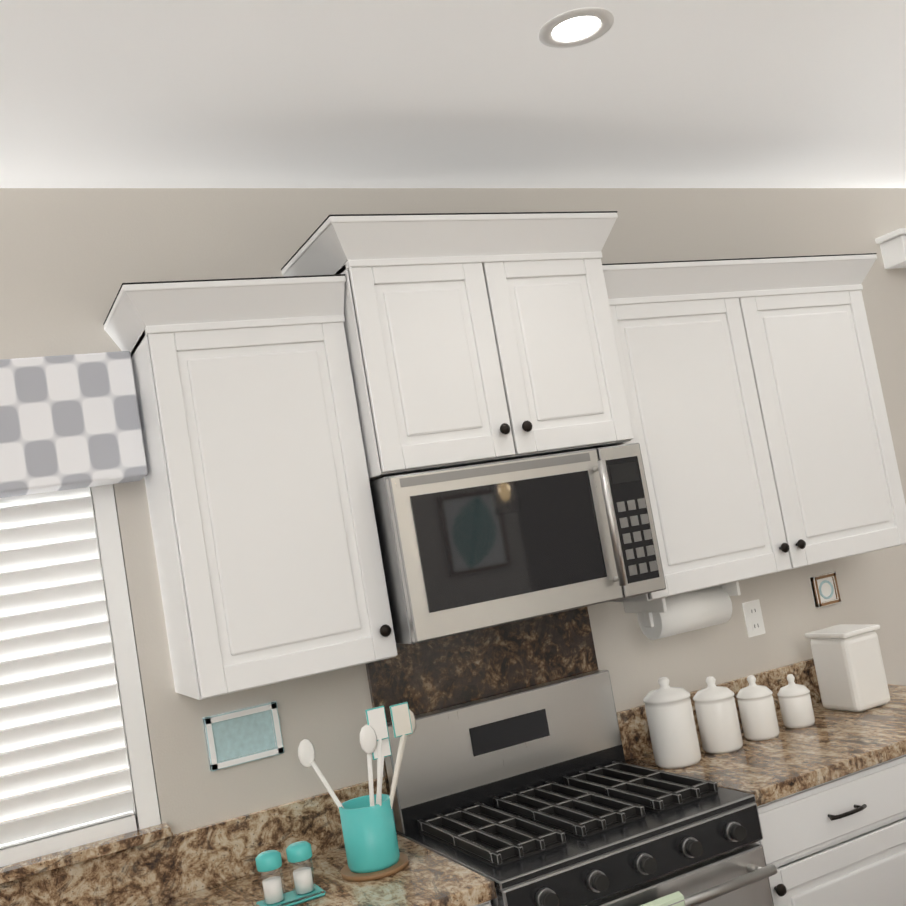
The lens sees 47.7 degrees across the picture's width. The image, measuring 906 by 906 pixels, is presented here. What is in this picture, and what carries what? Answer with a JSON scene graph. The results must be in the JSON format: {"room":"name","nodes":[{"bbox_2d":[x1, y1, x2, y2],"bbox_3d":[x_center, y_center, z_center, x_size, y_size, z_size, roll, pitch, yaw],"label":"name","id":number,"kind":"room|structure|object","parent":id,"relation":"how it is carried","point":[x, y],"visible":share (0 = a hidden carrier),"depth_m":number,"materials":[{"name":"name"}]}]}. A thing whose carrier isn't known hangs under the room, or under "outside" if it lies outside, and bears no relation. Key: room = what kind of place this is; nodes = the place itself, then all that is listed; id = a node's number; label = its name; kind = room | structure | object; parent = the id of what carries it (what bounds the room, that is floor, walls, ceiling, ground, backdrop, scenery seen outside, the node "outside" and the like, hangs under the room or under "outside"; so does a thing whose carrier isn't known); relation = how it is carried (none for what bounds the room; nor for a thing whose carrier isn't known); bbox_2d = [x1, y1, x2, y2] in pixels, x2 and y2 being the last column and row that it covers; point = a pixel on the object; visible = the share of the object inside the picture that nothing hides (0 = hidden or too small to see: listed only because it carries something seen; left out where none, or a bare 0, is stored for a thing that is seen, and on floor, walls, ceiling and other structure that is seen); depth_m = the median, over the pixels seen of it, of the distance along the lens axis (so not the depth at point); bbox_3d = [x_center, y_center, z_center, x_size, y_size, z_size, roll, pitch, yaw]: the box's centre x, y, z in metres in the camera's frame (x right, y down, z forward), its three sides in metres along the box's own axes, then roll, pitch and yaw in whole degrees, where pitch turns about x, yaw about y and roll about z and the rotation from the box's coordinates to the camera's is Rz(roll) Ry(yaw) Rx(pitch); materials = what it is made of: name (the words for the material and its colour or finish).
{"room":"kitchen","nodes":[
{"label":"kitchen","id":0,"kind":"room"},
{"bbox_2d":[0,705,132,822],"bbox_3d":[2.902,0.547,7.902,17.000,3.144,5.850,-7,-5,-26],"label":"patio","id":1,"kind":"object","parent":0,"point":[63,783],"depth_m":5.75,"materials":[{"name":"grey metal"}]},
{"bbox_2d":[0,188,905,834],"bbox_3d":[1.028,0.430,3.671,8.850,2.810,0.150,-7,-5,-26],"label":"wall","id":2,"kind":"structure","parent":0,"point":[72,260],"depth_m":3.00,"materials":[{"name":"paint"}]},
{"bbox_2d":[0,351,147,497],"bbox_3d":[-1.453,-0.018,2.407,1.380,0.330,0.127,-7,-5,-26],"label":"window valance","id":3,"kind":"object","parent":2,"relation":"attached to","point":[68,422],"visible":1,"depth_m":2.58,"materials":[{"name":"fabric"}]},
{"bbox_2d":[0,484,161,866],"bbox_3d":[-1.422,0.498,2.489,1.230,1.140,0.140,-7,-5,-26],"label":"window shutters","id":4,"kind":"object","parent":2,"relation":"attached to","point":[68,648],"visible":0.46,"depth_m":2.63,"materials":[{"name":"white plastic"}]},
{"bbox_2d":[203,701,283,770],"bbox_3d":[-0.563,0.762,2.762,0.200,0.140,0.020,-7,-5,-26],"label":"frame","id":5,"kind":"object","parent":2,"relation":"attached to","point":[243,735],"visible":0.98,"depth_m":2.76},
{"bbox_2d":[103,274,397,699],"bbox_3d":[-0.530,0.085,2.689,0.567,1.006,0.376,-7,-5,-26],"label":"upper cabinet","id":6,"kind":"object","parent":2,"relation":"attached to","point":[265,536],"visible":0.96,"depth_m":2.57,"materials":[{"name":"white wood"}]},
{"bbox_2d":[281,211,633,481],"bbox_3d":[0.044,-0.296,2.984,0.896,0.671,0.451,-7,-5,-26],"label":"upper cabinet","id":7,"kind":"object","parent":2,"relation":"attached to","point":[476,338],"visible":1,"depth_m":2.80,"materials":[{"name":"white wood"}]},
{"bbox_2d":[370,443,665,643],"bbox_3d":[0.142,0.252,2.929,0.792,0.430,0.469,-7,-5,-26],"label":"over-the-range microwave","id":8,"kind":"object","parent":7,"relation":"attached to","point":[466,549],"visible":0.92,"depth_m":2.73,"materials":[{"name":"metal"}]},
{"bbox_2d":[366,607,598,831],"bbox_3d":[0.151,0.916,3.075,0.760,0.849,0.019,-7,-5,-26],"label":"backsplash","id":9,"kind":"structure","parent":2,"relation":"attached to","point":[436,674],"depth_m":3.08,"materials":[{"name":"stone"}]},
{"bbox_2d":[742,599,765,637],"bbox_3d":[1.048,0.575,3.567,0.075,0.120,0.008,-7,-5,-26],"label":"electrical outlet","id":10,"kind":"object","parent":2,"relation":"attached to","point":[753,618],"visible":1,"depth_m":3.56,"materials":[{"name":"white plastic"}]},
{"bbox_2d":[602,253,905,601],"bbox_3d":[0.956,-0.106,3.428,1.169,1.006,0.376,-7,-5,-26],"label":"upper cabinet","id":11,"kind":"object","parent":2,"relation":"attached to","point":[758,417],"visible":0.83,"depth_m":3.28,"materials":[{"name":"white wood"}]},
{"bbox_2d":[623,581,740,639],"bbox_3d":[0.734,0.501,3.262,0.304,0.135,0.210,-7,-5,-26],"label":"paper towel holder","id":12,"kind":"object","parent":11,"relation":"attached to","point":[664,617],"visible":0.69,"depth_m":3.21,"materials":[{"name":"white paper"}]},
{"bbox_2d":[809,572,840,607],"bbox_3d":[1.351,0.496,3.716,0.110,0.110,0.020,-7,-5,-26],"label":"frame","id":13,"kind":"object","parent":2,"relation":"attached to","point":[825,589],"visible":1,"depth_m":3.71,"materials":[{"name":"brown wood"}]},
{"bbox_2d":[875,228,905,268],"bbox_3d":[3.068,-0.979,4.720,3.010,0.128,0.123,-7,-5,-26],"label":"blind valance","id":14,"kind":"object","parent":2,"relation":"attached to","point":[893,246],"visible":1,"depth_m":4.06,"materials":[{"name":"white wood"}]},
{"bbox_2d":[0,0,905,187],"bbox_3d":[1.974,-1.414,1.291,8.850,0.100,5.750,-7,-5,-26],"label":"ceiling","id":15,"kind":"structure","parent":0,"point":[425,94],"depth_m":2.62,"materials":[{"name":"paint"}]},
{"bbox_2d":[538,7,613,47],"bbox_3d":[0.285,-0.981,2.370,0.176,0.006,0.176,-7,-5,-26],"label":"recessed light","id":16,"kind":"object","parent":15,"relation":"in","point":[576,27],"visible":1,"depth_m":2.37,"materials":[{"name":"white"}]},
{"bbox_3d":[2.461,1.445,1.049,8.850,0.100,5.750,-7,-5,-26],"label":"floor","id":17,"kind":"structure","parent":0,"visible":0},
{"bbox_2d":[476,901,490,905],"bbox_3d":[-0.246,1.530,2.450,0.635,0.872,0.617,-7,-5,-26],"label":"base cabinet","id":18,"kind":"object","parent":17,"relation":"on","point":[487,903],"visible":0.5,"depth_m":2.32,"materials":[{"name":"white wood"}]},
{"bbox_2d":[0,777,496,905],"bbox_3d":[-1.161,1.093,2.076,2.493,0.225,0.637,-7,-5,-26],"label":"countertop","id":19,"kind":"structure","parent":18,"relation":"on","point":[214,864],"depth_m":2.58,"materials":[{"name":"stone"}]},
{"bbox_2d":[255,841,325,905],"bbox_3d":[-0.395,1.001,2.435,0.155,0.126,0.080,-7,-5,-26],"label":"pepper shaker","id":20,"kind":"object","parent":19,"relation":"on","point":[306,889],"visible":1,"depth_m":2.42,"materials":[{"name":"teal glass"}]},
{"bbox_2d":[341,853,408,881],"bbox_3d":[-0.196,1.037,2.569,0.170,0.012,0.170,-7,-5,-26],"label":"trivet","id":21,"kind":"object","parent":19,"relation":"on","point":[401,864],"visible":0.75,"depth_m":2.51,"materials":[{"name":"brown wood"}]},
{"bbox_2d":[298,702,415,872],"bbox_3d":[-0.205,0.833,2.569,0.307,0.392,0.185,-7,-5,-26],"label":"utensil crock","id":22,"kind":"object","parent":21,"relation":"on","point":[369,833],"visible":0.98,"depth_m":2.53,"materials":[{"name":"teal ceramic"}]},
{"bbox_2d":[385,669,776,905],"bbox_3d":[0.378,1.271,2.710,0.762,1.215,0.706,-7,-5,-26],"label":"range","id":23,"kind":"object","parent":17,"relation":"on","point":[544,794],"visible":1,"depth_m":2.73,"materials":[{"name":"metal"}]},
{"bbox_2d":[755,754,905,905],"bbox_3d":[1.246,1.337,3.171,1.171,0.872,0.654,-7,-5,-26],"label":"base cabinet","id":24,"kind":"object","parent":17,"relation":"on","point":[840,841],"visible":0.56,"depth_m":2.81,"materials":[{"name":"white wood"}]},
{"bbox_2d":[616,658,905,805],"bbox_3d":[1.160,0.812,3.226,1.186,0.190,0.637,-7,-5,-26],"label":"countertop","id":25,"kind":"structure","parent":24,"relation":"on","point":[829,745],"depth_m":3.07,"materials":[{"name":"stone"}]},
{"bbox_2d":[643,677,700,768],"bbox_3d":[0.662,0.810,3.115,0.144,0.260,0.144,-7,-5,-26],"label":"canister","id":26,"kind":"object","parent":25,"relation":"on","point":[672,727],"visible":1,"depth_m":3.06,"materials":[{"name":"white ceramic"}]},
{"bbox_2d":[693,676,742,753],"bbox_3d":[0.821,0.808,3.191,0.128,0.225,0.128,-7,-5,-26],"label":"canister","id":27,"kind":"object","parent":25,"relation":"on","point":[718,719],"visible":1,"depth_m":3.14,"materials":[{"name":"white ceramic"}]},
{"bbox_2d":[736,675,779,740],"bbox_3d":[0.965,0.804,3.260,0.113,0.195,0.113,-7,-5,-26],"label":"canister","id":28,"kind":"object","parent":25,"relation":"on","point":[758,715],"visible":1,"depth_m":3.21,"materials":[{"name":"white ceramic"}]},
{"bbox_2d":[777,674,814,727],"bbox_3d":[1.110,0.800,3.330,0.103,0.165,0.103,-7,-5,-26],"label":"canister","id":29,"kind":"object","parent":25,"relation":"on","point":[795,703],"visible":1,"depth_m":3.29,"materials":[{"name":"white ceramic"}]},
{"bbox_2d":[805,624,889,711],"bbox_3d":[1.336,0.723,3.455,0.170,0.262,0.180,-7,-5,-26],"label":"canister","id":30,"kind":"object","parent":25,"relation":"on","point":[849,667],"visible":0.98,"depth_m":3.39,"materials":[{"name":"white ceramic"}]}
]}

